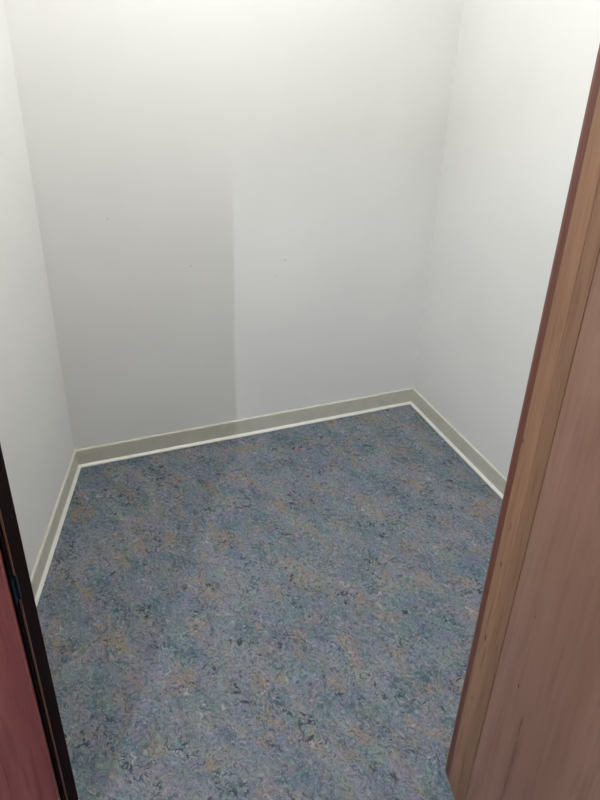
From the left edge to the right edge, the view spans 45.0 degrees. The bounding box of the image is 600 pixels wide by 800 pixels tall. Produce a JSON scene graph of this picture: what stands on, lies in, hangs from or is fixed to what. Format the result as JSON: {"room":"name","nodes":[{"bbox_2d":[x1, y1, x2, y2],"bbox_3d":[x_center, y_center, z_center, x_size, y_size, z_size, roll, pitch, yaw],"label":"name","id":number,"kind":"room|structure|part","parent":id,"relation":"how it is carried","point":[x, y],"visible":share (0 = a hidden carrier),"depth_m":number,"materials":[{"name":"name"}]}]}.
{"room":"storage closet","nodes":[
{"label":"storage closet","id":0,"kind":"room"},
{"bbox_2d":[0,0,73,576],"bbox_3d":[-0.786,-0.476,1.482,0.100,2.440,1.413,0,31,-4],"label":"wall","id":1,"kind":"structure","parent":0,"point":[36,440],"depth_m":2.04,"materials":[{"name":"paint"}]},
{"bbox_2d":[30,450,80,607],"bbox_3d":[-0.762,0.554,2.069,0.017,0.072,1.330,0,31,-4],"label":"baseboard","id":2,"kind":"structure","parent":1,"relation":"attached to","point":[38,576],"depth_m":2.30,"materials":[{"name":"plastic"}]},
{"bbox_2d":[4,0,462,449],"bbox_3d":[-0.136,-0.947,2.305,1.573,2.440,0.100,-10,33,-20],"label":"wall","id":3,"kind":"structure","parent":0,"point":[236,200],"depth_m":2.39,"materials":[{"name":"paint"}]},
{"bbox_2d":[76,388,412,467],"bbox_3d":[-0.164,0.098,2.864,1.399,0.072,0.017,-10,33,-20],"label":"baseboard","id":4,"kind":"structure","parent":3,"relation":"attached to","point":[138,447],"depth_m":2.83,"materials":[{"name":"plastic"}]},
{"bbox_2d":[37,405,501,799],"bbox_3d":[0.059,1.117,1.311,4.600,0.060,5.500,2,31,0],"label":"floor","id":5,"kind":"structure","parent":0,"point":[291,613],"depth_m":2.08,"materials":[{"name":"blue carpet"}]},
{"bbox_2d":[414,0,599,478],"bbox_3d":[0.849,-0.660,1.888,0.100,2.440,1.772,-10,33,-19],"label":"wall","id":6,"kind":"structure","parent":0,"point":[524,69],"depth_m":2.34,"materials":[{"name":"paint"}]},
{"bbox_2d":[410,387,506,499],"bbox_3d":[0.772,0.383,2.446,0.017,0.072,1.651,-10,33,-19],"label":"baseboard","id":7,"kind":"structure","parent":6,"relation":"attached to","point":[462,446],"depth_m":2.79,"materials":[{"name":"plastic"}]},
{"label":"wall","id":8,"kind":"structure","parent":0,"visible":0},
{"bbox_2d":[0,44,599,799],"bbox_3d":[-0.022,-0.004,1.034,1.037,2.140,0.108,-4,31,-9],"label":"door frame","id":9,"kind":"structure","parent":8,"relation":"attached to","point":[35,764],"depth_m":1.18,"materials":[{"name":"brown wood"}]},
{"bbox_3d":[-0.431,0.288,1.101,0.005,0.048,0.014,-1,31,-5],"label":"strike plate","id":10,"kind":"part","parent":9,"relation":"part of","materials":[{"name":"metal"}]},
{"bbox_3d":[-0.476,0.043,0.928,0.102,2.140,0.018,-4,31,-9],"label":"casing","id":11,"kind":"part","parent":9,"relation":"part of","materials":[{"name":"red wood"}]},
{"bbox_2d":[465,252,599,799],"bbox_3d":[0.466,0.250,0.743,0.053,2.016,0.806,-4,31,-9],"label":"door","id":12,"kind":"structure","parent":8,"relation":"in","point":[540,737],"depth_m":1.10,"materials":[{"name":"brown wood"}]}
]}

